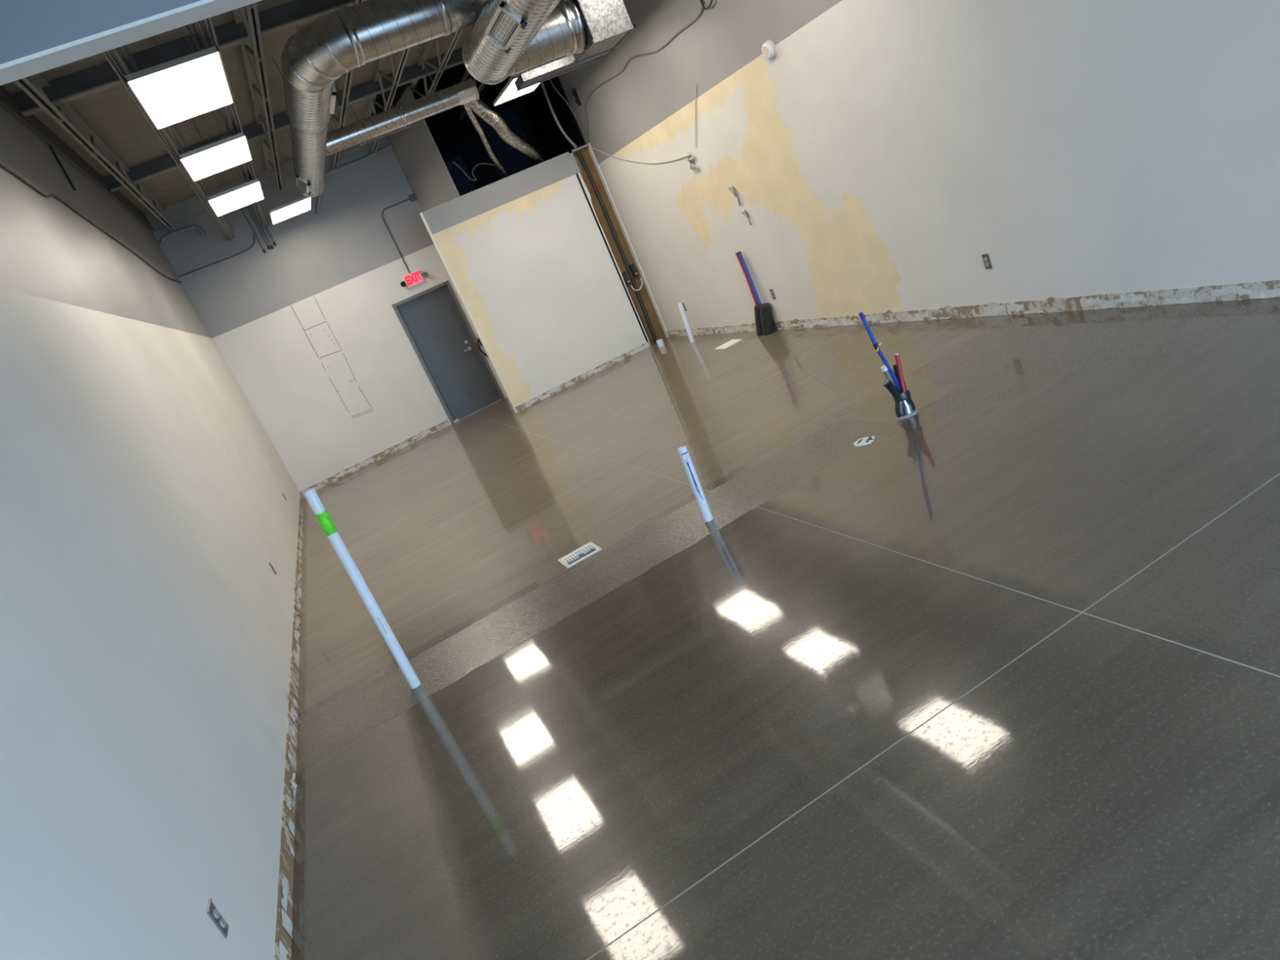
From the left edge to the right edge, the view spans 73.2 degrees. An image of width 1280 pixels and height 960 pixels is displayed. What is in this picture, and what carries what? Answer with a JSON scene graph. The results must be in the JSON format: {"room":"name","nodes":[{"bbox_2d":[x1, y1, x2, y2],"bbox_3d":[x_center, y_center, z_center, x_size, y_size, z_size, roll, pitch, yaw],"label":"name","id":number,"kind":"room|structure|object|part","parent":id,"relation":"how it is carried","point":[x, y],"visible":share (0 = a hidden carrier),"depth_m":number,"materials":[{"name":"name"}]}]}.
{"room":"unfinished commercial space","nodes":[
{"label":"unfinished commercial space","id":0,"kind":"room"},
{"bbox_2d":[0,0,262,85],"bbox_3d":[-0.246,-3.061,2.994,6.137,1.712,0.120,-28,16,-15],"label":"wall","id":1,"kind":"structure","parent":0,"point":[37,36],"depth_m":2.62,"materials":[{"name":"paint"}]},
{"bbox_2d":[0,106,300,959],"bbox_3d":[-3.559,-0.782,5.608,0.200,4.950,17.120,-28,16,-15],"label":"wall","id":2,"kind":"structure","parent":0,"point":[146,620],"depth_m":3.69,"materials":[{"name":"white paint"}]},
{"bbox_2d":[48,144,75,191],"bbox_3d":[-5.227,-2.891,7.720,0.020,0.634,0.120,-28,16,-15],"label":"hanging rod","id":3,"kind":"object","parent":2,"relation":"attached to","point":[49,145],"visible":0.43,"depth_m":7.72,"materials":[{"name":"black metal"}]},
{"bbox_2d":[0,163,181,282],"bbox_3d":[-4.856,-2.247,7.650,0.018,0.204,11.401,-28,16,-15],"label":"cable","id":4,"kind":"object","parent":2,"relation":"attached to","point":[1,164],"visible":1,"depth_m":7.11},
{"bbox_2d":[205,897,228,937],"bbox_3d":[-1.364,1.417,2.788,0.012,0.118,0.062,-28,16,-15],"label":"electrical outlet","id":5,"kind":"object","parent":2,"relation":"attached to","point":[211,910],"visible":1,"depth_m":2.78,"materials":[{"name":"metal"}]},
{"bbox_2d":[213,908,220,919],"bbox_3d":[-1.369,1.401,2.784,0.007,0.033,0.033,-28,16,-15],"label":"receptacle","id":6,"kind":"object","parent":5,"relation":"attached to","point":[216,915],"depth_m":2.78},
{"bbox_2d":[219,917,226,928],"bbox_3d":[-1.353,1.436,2.795,0.007,0.033,0.033,-28,16,-15],"label":"receptacle","id":7,"kind":"object","parent":5,"relation":"attached to","point":[222,922],"depth_m":2.79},
{"bbox_2d":[268,561,276,574],"bbox_3d":[-3.162,0.758,7.423,0.012,0.118,0.062,-28,16,-15],"label":"electrical outlet","id":8,"kind":"object","parent":2,"relation":"attached to","point":[269,563],"visible":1,"depth_m":7.41,"materials":[{"name":"plastic"}]},
{"bbox_2d":[274,492,303,959],"bbox_3d":[-2.489,1.298,6.213,0.024,0.126,16.901,-28,16,-15],"label":"baseboard","id":9,"kind":"structure","parent":2,"relation":"attached to","point":[283,935],"depth_m":4.32,"materials":[{"name":"paint"}]},
{"bbox_2d":[0,0,524,232],"bbox_3d":[-1.909,-4.213,6.333,6.537,0.508,18.562,-28,16,-15],"label":"ceiling","id":10,"kind":"structure","parent":0,"point":[82,108],"depth_m":9.22,"materials":[{"name":"paint"}]},
{"bbox_2d":[102,45,235,242],"bbox_3d":[-4.321,-3.246,7.729,0.123,0.780,11.520,-28,16,-15],"label":"rail","id":11,"kind":"object","parent":10,"relation":"hanging from","point":[120,64],"visible":0.53,"depth_m":7.18,"materials":[{"name":"metal"}]},
{"bbox_3d":[-3.902,-3.106,6.602,0.009,0.740,0.010,-28,16,-15],"label":"hanger rod","id":12,"kind":"part","parent":11,"relation":"part of","materials":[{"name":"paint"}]},
{"bbox_2d":[123,24,234,130],"bbox_3d":[-3.291,-3.042,5.793,0.590,0.889,1.190,-28,16,-15],"label":"ceiling light","id":13,"kind":"object","parent":10,"relation":"hanging from","point":[185,87],"visible":0.97,"depth_m":5.78,"materials":[{"name":"beige plastic"}]},
{"bbox_2d":[128,52,232,128],"bbox_3d":[-3.119,-2.655,5.913,0.566,0.001,1.166,-28,16,-15],"label":"diffuser","id":14,"kind":"object","parent":13,"relation":"attached to","point":[183,91],"depth_m":5.85,"materials":[{"name":"white plastic"}]},
{"bbox_2d":[173,108,253,182],"bbox_3d":[-4.038,-3.325,7.778,0.590,0.889,0.990,-28,16,-15],"label":"ceiling light","id":15,"kind":"object","parent":10,"relation":"hanging from","point":[228,153],"visible":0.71,"depth_m":7.79,"materials":[{"name":"beige plastic"}]},
{"bbox_3d":[-3.879,-2.967,7.889,0.590,0.074,0.990,-28,16,-15],"label":"light frame","id":16,"kind":"part","parent":15,"relation":"part of","materials":[{"name":"white metal"}]},
{"bbox_2d":[181,136,251,181],"bbox_3d":[-3.866,-2.938,7.898,0.566,0.001,0.966,-28,16,-15],"label":"diffuser","id":17,"kind":"object","parent":15,"relation":"attached to","point":[201,165],"depth_m":7.87,"materials":[{"name":"white plastic"}]},
{"bbox_2d":[175,111,264,217],"bbox_3d":[-4.797,-3.609,9.780,0.590,0.889,1.110,-28,16,-15],"label":"ceiling light","id":18,"kind":"object","parent":10,"relation":"hanging from","point":[249,193],"visible":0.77,"depth_m":9.76,"materials":[{"name":"beige plastic"}]},
{"bbox_3d":[-4.638,-3.251,9.892,0.590,0.074,1.110,-28,16,-15],"label":"light frame","id":19,"kind":"part","parent":18,"relation":"part of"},
{"bbox_2d":[208,182,263,216],"bbox_3d":[-4.625,-3.222,9.901,0.566,0.001,1.086,-28,16,-15],"label":"diffuser","id":20,"kind":"object","parent":18,"relation":"attached to","point":[245,196],"depth_m":9.87,"materials":[{"name":"white plastic"}]},
{"bbox_2d":[186,17,268,227],"bbox_3d":[-3.863,-3.495,7.871,0.123,0.780,11.520,-28,16,-15],"label":"rail","id":21,"kind":"object","parent":10,"relation":"hanging from","point":[202,24],"visible":0.41,"depth_m":7.26,"materials":[{"name":"metal"}]},
{"bbox_3d":[-3.444,-3.354,6.744,0.009,0.740,0.010,-28,16,-15],"label":"hanger rod","id":22,"kind":"part","parent":21,"relation":"part of","materials":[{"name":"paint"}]},
{"bbox_2d":[248,149,311,224],"bbox_3d":[-5.088,-4.176,12.022,0.590,0.889,1.050,-28,16,-15],"label":"ceiling light","id":23,"kind":"object","parent":10,"relation":"hanging from","point":[300,206],"visible":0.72,"depth_m":12.01,"materials":[{"name":"beige plastic"}]},
{"bbox_3d":[-4.928,-3.818,12.133,0.590,0.074,1.050,-28,16,-15],"label":"light frame","id":24,"kind":"part","parent":23,"relation":"part of","materials":[{"name":"white metal"}]},
{"bbox_2d":[271,197,310,223],"bbox_3d":[-4.915,-3.789,12.142,0.566,0.001,1.026,-28,16,-15],"label":"diffuser","id":25,"kind":"object","parent":23,"relation":"attached to","point":[301,206],"depth_m":12.13,"materials":[{"name":"white plastic"}]},
{"bbox_2d":[271,0,485,197],"bbox_3d":[-2.776,-4.322,9.274,2.358,0.944,5.638,-28,16,-15],"label":"duct","id":26,"kind":"object","parent":10,"relation":"hanging from","point":[339,42],"visible":0.99,"depth_m":6.78,"materials":[{"name":"silver metal"}]},
{"bbox_3d":[-3.595,-4.018,8.756,0.010,0.554,0.012,-28,16,-15],"label":"hanger rod","id":27,"kind":"part","parent":26,"relation":"part of","materials":[{"name":"paint"}]},
{"bbox_2d":[295,174,311,195],"bbox_3d":[-4.287,-3.764,10.988,0.142,0.191,0.630,-28,16,-15],"label":"register","id":28,"kind":"object","parent":26,"relation":"attached to","point":[304,185],"depth_m":10.94,"materials":[{"name":"silver metal"}]},
{"bbox_2d":[329,80,336,114],"bbox_3d":[-2.772,-3.477,7.743,0.138,0.206,0.630,-28,16,-15],"label":"register","id":29,"kind":"object","parent":26,"relation":"attached to","point":[332,98],"depth_m":7.63,"materials":[{"name":"silver metal"}]},
{"bbox_2d":[350,91,412,146],"bbox_3d":[-3.481,-4.826,11.314,0.740,0.620,0.060,-28,16,-15],"label":"bar","id":30,"kind":"object","parent":10,"relation":"hanging from","point":[410,125],"visible":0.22,"depth_m":11.37,"materials":[{"name":"paint"}]},
{"bbox_2d":[325,48,546,177],"bbox_3d":[-2.304,-4.618,11.426,1.353,1.968,3.832,-11,20,38],"label":"duct","id":31,"kind":"object","parent":10,"relation":"hanging from","point":[465,93],"visible":0.88,"depth_m":10.63,"materials":[{"name":"metal"}]},
{"bbox_3d":[-3.553,-4.537,10.343,0.009,0.540,0.010,-28,16,-15],"label":"hanger rod","id":32,"kind":"part","parent":31,"relation":"part of","materials":[{"name":"paint"}]},
{"bbox_3d":[-2.620,-5.043,10.633,0.009,0.540,0.010,-28,16,-15],"label":"hanger rod","id":33,"kind":"part","parent":31,"relation":"part of","materials":[{"name":"paint"}]},
{"bbox_2d":[462,0,586,84],"bbox_3d":[-0.478,-3.844,5.295,0.993,1.412,4.410,-28,16,-15],"label":"duct","id":34,"kind":"object","parent":10,"relation":"hanging from","point":[507,37],"visible":1,"depth_m":6.95,"materials":[{"name":"silver metal"}]},
{"bbox_2d":[484,1,528,54],"bbox_3d":[-0.980,-3.292,6.277,0.152,0.219,0.560,-28,16,-15],"label":"register","id":35,"kind":"object","parent":34,"relation":"attached to","point":[503,26],"depth_m":6.26,"materials":[{"name":"silver metal"}]},
{"bbox_2d":[492,59,556,106],"bbox_3d":[-1.604,-5.261,10.514,0.590,0.889,1.150,-28,16,-15],"label":"ceiling light","id":36,"kind":"object","parent":10,"relation":"hanging from","point":[508,92],"visible":0.52,"depth_m":10.79,"materials":[{"name":"beige plastic"}]},
{"bbox_2d":[495,78,538,105],"bbox_3d":[-1.432,-4.873,10.634,0.566,0.001,1.126,-28,16,-15],"label":"diffuser","id":37,"kind":"object","parent":36,"relation":"attached to","point":[510,93],"depth_m":10.91,"materials":[{"name":"white plastic"}]},
{"bbox_2d":[534,66,577,148],"bbox_3d":[-1.244,-5.449,12.578,0.167,1.270,0.044,-28,16,-15],"label":"cable","id":38,"kind":"object","parent":10,"relation":"attached to","point":[562,130],"visible":0.76,"depth_m":12.58,"materials":[{"name":"paint"}]},
{"bbox_2d":[514,50,610,92],"bbox_3d":[-1.049,-5.098,9.562,1.190,1.090,0.310,-28,16,-15],"label":"metal pan","id":39,"kind":"object","parent":10,"relation":"hanging from","point":[548,71],"visible":0.67,"depth_m":9.56,"materials":[{"name":"silver metal"}]},
{"bbox_2d":[573,0,635,64],"bbox_3d":[-0.590,-4.404,7.301,0.414,1.435,0.553,-28,16,-15],"label":"box","id":40,"kind":"object","parent":10,"relation":"hanging from","point":[606,23],"visible":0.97,"depth_m":7.23,"materials":[{"name":"silver metal"}]},
{"bbox_2d":[152,136,506,492],"bbox_3d":[-3.893,-3.324,14.269,6.137,4.950,0.203,-28,16,-15],"label":"wall","id":41,"kind":"structure","parent":0,"point":[308,326],"depth_m":13.82,"materials":[{"name":"white paint"}]},
{"bbox_2d":[159,225,205,244],"bbox_3d":[-6.867,-3.651,12.905,0.643,0.212,0.060,-28,16,-15],"label":"pipe","id":42,"kind":"object","parent":41,"relation":"attached to","point":[198,228],"visible":1,"depth_m":12.88,"materials":[{"name":"metal"}]},
{"bbox_2d":[178,235,255,276],"bbox_3d":[-6.450,-3.412,13.146,1.250,0.182,0.020,-28,16,-15],"label":"cable","id":43,"kind":"object","parent":41,"relation":"attached to","point":[252,245],"visible":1,"depth_m":13.16,"materials":[{"name":"paint"}]},
{"bbox_2d":[240,207,266,253],"bbox_3d":[-6.022,-3.990,13.231,0.033,1.045,0.033,-22,16,6],"label":"conduit","id":44,"kind":"object","parent":41,"relation":"attached to","point":[242,209],"visible":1,"depth_m":13.27,"materials":[{"name":"metal"}]},
{"bbox_2d":[245,205,271,249],"bbox_3d":[-5.955,-4.037,13.251,0.033,1.025,0.033,-22,16,6],"label":"conduit","id":45,"kind":"object","parent":41,"relation":"attached to","point":[249,211],"visible":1,"depth_m":13.29,"materials":[{"name":"metal"}]},
{"bbox_2d":[248,204,273,248],"bbox_3d":[-5.914,-4.053,13.264,0.033,1.035,0.033,-22,16,6],"label":"conduit","id":46,"kind":"object","parent":41,"relation":"attached to","point":[250,206],"visible":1,"depth_m":13.31,"materials":[{"name":"metal"}]},
{"bbox_2d":[252,203,276,245],"bbox_3d":[-5.869,-4.094,13.276,0.033,1.005,0.033,-22,16,6],"label":"conduit","id":47,"kind":"object","parent":41,"relation":"attached to","point":[266,228],"visible":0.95,"depth_m":13.35,"materials":[{"name":"metal"}]},
{"bbox_2d":[315,143,392,213],"bbox_3d":[-4.526,-4.769,13.653,1.577,0.577,0.060,-28,16,-15],"label":"pipe","id":48,"kind":"object","parent":41,"relation":"attached to","point":[389,146],"visible":0.78,"depth_m":13.58,"materials":[{"name":"metal"}]},
{"bbox_2d":[301,417,458,496],"bbox_3d":[-4.315,-0.427,14.391,2.800,0.124,0.022,-28,16,-15],"label":"baseboard","id":49,"kind":"structure","parent":41,"relation":"attached to","point":[422,434],"depth_m":14.39,"materials":[{"name":"paint"}]},
{"bbox_2d":[382,198,409,273],"bbox_3d":[-3.776,-3.992,14.098,0.541,1.066,0.021,-28,16,-15],"label":"conduit","id":50,"kind":"object","parent":41,"relation":"attached to","point":[408,198],"visible":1,"depth_m":13.99,"materials":[{"name":"metal"}]},
{"bbox_2d":[408,193,417,202],"bbox_3d":[-3.705,-4.589,14.024,0.100,0.110,0.066,-28,16,-15],"label":"junction box","id":51,"kind":"object","parent":41,"relation":"attached to","point":[412,197],"visible":1,"depth_m":13.99,"materials":[{"name":"paint"}]},
{"bbox_2d":[400,269,427,288],"bbox_3d":[-3.721,-3.309,14.166,0.486,0.205,0.120,-28,16,-15],"label":"exit sign","id":52,"kind":"object","parent":41,"relation":"attached to","point":[411,279],"visible":1,"depth_m":14.17,"materials":[{"name":"red plastic"}]},
{"bbox_2d":[391,280,504,424],"bbox_3d":[-3.239,-2.156,14.637,1.025,2.185,0.148,-28,16,-15],"label":"door","id":53,"kind":"structure","parent":41,"relation":"in","point":[435,327],"depth_m":14.64,"materials":[{"name":"paint"}]},
{"bbox_3d":[-2.966,-2.283,14.709,0.135,0.182,0.069,-28,16,-15],"label":"lever handle","id":54,"kind":"part","parent":53,"relation":"part of","materials":[{"name":"metal"}]},
{"bbox_2d":[476,337,488,357],"bbox_3d":[-2.676,-2.230,14.720,0.155,0.412,0.119,-28,16,-15],"label":"loop","id":55,"kind":"object","parent":41,"relation":"attached to","point":[478,340],"visible":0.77,"depth_m":14.67,"materials":[{"name":"black plastic"}]},
{"bbox_2d":[386,85,460,212],"bbox_3d":[-2.762,-3.532,13.498,0.025,4.850,1.998,-30,17,-21],"label":"wall","id":56,"kind":"structure","parent":0,"point":[417,153],"depth_m":12.98,"materials":[{"name":"white paint"}]},
{"bbox_2d":[370,62,586,195],"bbox_3d":[-2.345,-5.003,13.057,2.607,2.150,2.720,-28,16,-15],"label":"wall","id":57,"kind":"structure","parent":0,"point":[529,115],"depth_m":14.19,"materials":[{"name":"black paint"}]},
{"bbox_3d":[-2.970,-4.680,14.288,0.600,1.200,0.020,-28,16,-15],"label":"sheathing panel","id":58,"kind":"part","parent":57,"relation":"part of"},
{"bbox_2d":[453,161,495,180],"bbox_3d":[-2.392,-4.564,12.549,0.571,0.355,0.016,-28,16,-15],"label":"cable","id":59,"kind":"object","parent":57,"relation":"hanging from","point":[453,162],"visible":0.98,"depth_m":12.54,"materials":[{"name":"white plastic"}]},
{"bbox_3d":[-2.115,-5.362,14.523,0.700,1.600,0.020,-28,16,-15],"label":"sheathing panel","id":60,"kind":"part","parent":57,"relation":"part of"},
{"bbox_2d":[419,142,669,413],"bbox_3d":[-1.328,-3.027,12.968,2.746,3.130,0.145,-28,16,-15],"label":"wall","id":61,"kind":"structure","parent":0,"point":[527,255],"depth_m":12.89,"materials":[{"name":"paint"}]},
{"bbox_2d":[576,151,657,343],"bbox_3d":[-0.321,-3.549,13.294,0.113,3.083,0.056,-28,16,-15],"label":"drain pipe","id":62,"kind":"object","parent":61,"relation":"attached to","point":[579,153],"visible":0.98,"depth_m":13.26,"materials":[{"name":"black plastic"}]},
{"bbox_2d":[596,216,652,345],"bbox_3d":[-0.314,-3.225,13.342,0.063,2.480,0.040,-28,16,-15],"label":"drain pipe","id":63,"kind":"object","parent":61,"relation":"attached to","point":[597,216],"visible":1,"depth_m":13.54,"materials":[{"name":"black plastic"}]},
{"bbox_2d":[621,271,631,285],"bbox_3d":[-0.212,-3.130,13.384,0.064,0.210,0.080,-28,16,-15],"label":"box","id":64,"kind":"object","parent":61,"relation":"attached to","point":[626,279],"visible":1,"depth_m":13.37,"materials":[{"name":"black plastic"}]},
{"bbox_2d":[631,277,642,290],"bbox_3d":[-0.039,-3.033,13.426,0.220,0.162,0.031,-28,16,-15],"label":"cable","id":65,"kind":"object","parent":64,"relation":"attached to","point":[641,277],"visible":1,"depth_m":13.43,"materials":[{"name":"white plastic"}]},
{"bbox_2d":[629,263,638,277],"bbox_3d":[-0.091,-3.262,13.412,0.064,0.210,0.080,-28,16,-15],"label":"box","id":66,"kind":"object","parent":61,"relation":"attached to","point":[632,266],"visible":1,"depth_m":13.40,"materials":[{"name":"black plastic"}]},
{"bbox_2d":[290,297,1279,959],"bbox_3d":[0.156,0.067,7.160,6.437,0.301,17.320,-28,16,-15],"label":"floor","id":67,"kind":"structure","parent":0,"point":[994,674],"depth_m":3.66,"materials":[{"name":"concrete"}]},
{"bbox_2d":[303,488,420,688],"bbox_3d":[-1.561,0.632,4.878,0.078,1.301,0.064,-28,16,-15],"label":"standpipe","id":68,"kind":"object","parent":67,"relation":"on","point":[311,495],"visible":1,"depth_m":4.85,"materials":[{"name":"white pvc"},{"name":"green tape"}]},
{"bbox_2d":[557,541,601,568],"bbox_3d":[-0.402,0.562,5.992,0.270,0.106,0.240,-28,16,-15],"label":"floor vent","id":69,"kind":"object","parent":67,"relation":"on","point":[588,549],"visible":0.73,"depth_m":6.02,"materials":[{"name":"white metal"}]},
{"bbox_2d":[567,548,595,564],"bbox_3d":[-0.400,0.565,5.993,0.230,0.098,0.200,-28,16,-15],"label":"grille","id":70,"kind":"object","parent":69,"relation":"in","point":[575,557],"depth_m":6.03,"materials":[{"name":"metal"}]},
{"bbox_2d":[656,338,664,347],"bbox_3d":[0.311,-2.086,13.125,0.105,0.110,0.100,-28,16,-15],"label":"standpipe","id":71,"kind":"object","parent":67,"relation":"on","point":[660,342],"visible":1,"depth_m":13.09,"materials":[{"name":"plastic"}]},
{"bbox_2d":[677,302,694,342],"bbox_3d":[0.655,-2.225,12.212,0.103,0.584,0.068,-28,16,-15],"label":"standpipe","id":72,"kind":"object","parent":67,"relation":"on","point":[680,305],"visible":1,"depth_m":12.19,"materials":[{"name":"plastic"}]},
{"bbox_2d":[677,445,713,522],"bbox_3d":[0.354,0.027,5.512,0.085,0.518,0.063,-28,16,-15],"label":"standpipe","id":73,"kind":"object","parent":67,"relation":"on","point":[682,451],"visible":1,"depth_m":5.49,"materials":[{"name":"plastic"}]},
{"bbox_2d":[714,339,742,349],"bbox_3d":[1.128,-1.732,10.993,0.300,0.007,0.320,-28,16,-15],"label":"sheet","id":74,"kind":"object","parent":67,"relation":"on","point":[731,342],"visible":1,"depth_m":10.96,"materials":[{"name":"paper"}]},
{"bbox_2d":[735,251,777,336],"bbox_3d":[1.380,-2.256,10.462,0.168,1.068,0.390,-28,16,-15],"label":"pipes","id":75,"kind":"object","parent":67,"relation":"on","point":[765,324],"visible":1,"depth_m":10.44,"materials":[{"name":"black plastic"}]},
{"bbox_2d":[853,435,875,446],"bbox_3d":[1.489,-0.257,5.725,0.148,0.019,0.142,-28,16,-15],"label":"broken cleanout","id":76,"kind":"object","parent":67,"relation":"on","point":[866,440],"visible":1,"depth_m":5.71,"materials":[{"name":"white plastic"}]},
{"bbox_2d":[858,311,918,418],"bbox_3d":[1.661,-0.788,5.780,0.174,0.786,0.164,-22,16,8],"label":"cluster","id":77,"kind":"object","parent":67,"relation":"on","point":[904,407],"visible":1,"depth_m":5.79,"materials":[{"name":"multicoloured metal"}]},
{"bbox_2d":[551,0,1279,330],"bbox_3d":[1.815,-3.696,7.278,0.200,4.950,17.120,-28,16,-15],"label":"wall","id":78,"kind":"structure","parent":0,"point":[884,148],"depth_m":6.91,"materials":[{"name":"paint"}]},
{"bbox_2d":[549,79,576,117],"bbox_3d":[-1.163,-5.643,12.561,0.178,0.782,0.018,-28,16,-15],"label":"cable","id":79,"kind":"object","parent":78,"relation":"attached to","point":[549,79],"visible":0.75,"depth_m":12.58,"materials":[{"name":"paint"}]},
{"bbox_2d":[571,88,581,106],"bbox_3d":[-0.921,-5.515,12.423,0.055,0.240,0.060,-28,16,-15],"label":"wall bracket","id":80,"kind":"object","parent":78,"relation":"attached to","point":[574,92],"visible":1,"depth_m":12.41,"materials":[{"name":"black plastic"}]},
{"bbox_2d":[592,147,688,164],"bbox_3d":[-0.053,-4.421,11.598,0.016,0.745,2.814,-28,16,-15],"label":"cable","id":81,"kind":"object","parent":78,"relation":"attached to","point":[593,148],"visible":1,"depth_m":11.54,"materials":[{"name":"beige plastic"}]},
{"bbox_2d":[584,0,703,142],"bbox_3d":[-0.106,-5.014,10.735,0.020,0.618,4.349,-28,16,-15],"label":"cable","id":82,"kind":"object","parent":78,"relation":"attached to","point":[702,7],"visible":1,"depth_m":10.36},
{"bbox_2d":[687,151,698,172],"bbox_3d":[0.629,-3.837,10.368,0.049,0.249,0.186,-28,16,-15],"label":"wire tangle","id":83,"kind":"object","parent":78,"relation":"hanging from","point":[691,161],"visible":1,"depth_m":10.38,"materials":[{"name":"paint"}]},
{"bbox_2d":[694,84,696,147],"bbox_3d":[0.639,-4.149,9.846,0.012,0.593,0.535,-28,16,-15],"label":"cable","id":84,"kind":"object","parent":78,"relation":"attached to","point":[695,84],"visible":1,"depth_m":9.84,"materials":[{"name":"grey plastic"}]},
{"bbox_2d":[699,0,712,9],"bbox_3d":[0.636,-4.854,8.573,0.048,0.315,0.355,-28,16,-15],"label":"cable loop","id":85,"kind":"object","parent":78,"relation":"attached to","point":[701,2],"visible":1,"depth_m":8.65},
{"bbox_2d":[727,185,740,205],"bbox_3d":[1.084,-3.265,9.888,0.064,0.254,0.126,-28,16,-15],"label":"wall bracket","id":86,"kind":"object","parent":78,"relation":"attached to","point":[732,189],"depth_m":9.86,"materials":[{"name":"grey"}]},
{"bbox_2d":[741,209,751,225],"bbox_3d":[1.226,-3.010,9.898,0.052,0.191,0.099,-28,16,-15],"label":"wall bracket","id":87,"kind":"object","parent":78,"relation":"attached to","point":[744,213],"depth_m":9.88,"materials":[{"name":"grey metal"}]},
{"bbox_2d":[761,40,776,59],"bbox_3d":[1.209,-4.047,8.120,0.060,0.172,0.172,-28,16,-15],"label":"wall sensor","id":88,"kind":"object","parent":78,"relation":"attached to","point":[768,48],"visible":1,"depth_m":8.08,"materials":[{"name":"white plastic"}]},
{"bbox_2d":[768,288,776,299],"bbox_3d":[1.574,-2.210,10.245,0.012,0.129,0.068,-28,16,-15],"label":"electrical outlet","id":89,"kind":"object","parent":78,"relation":"attached to","point":[771,291],"visible":1,"depth_m":10.24,"materials":[{"name":"metal"}]},
{"bbox_2d":[666,280,1279,337],"bbox_3d":[3.094,-1.375,6.795,0.024,0.133,14.864,-28,16,-15],"label":"baseboard","id":90,"kind":"structure","parent":78,"relation":"attached to","point":[1268,289],"depth_m":6.66,"materials":[{"name":"paint"}]},
{"bbox_2d":[981,253,992,269],"bbox_3d":[2.817,-1.777,7.002,0.012,0.129,0.068,-28,16,-15],"label":"electrical outlet","id":91,"kind":"object","parent":78,"relation":"attached to","point":[985,256],"visible":1,"depth_m":6.99,"materials":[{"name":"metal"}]}
]}

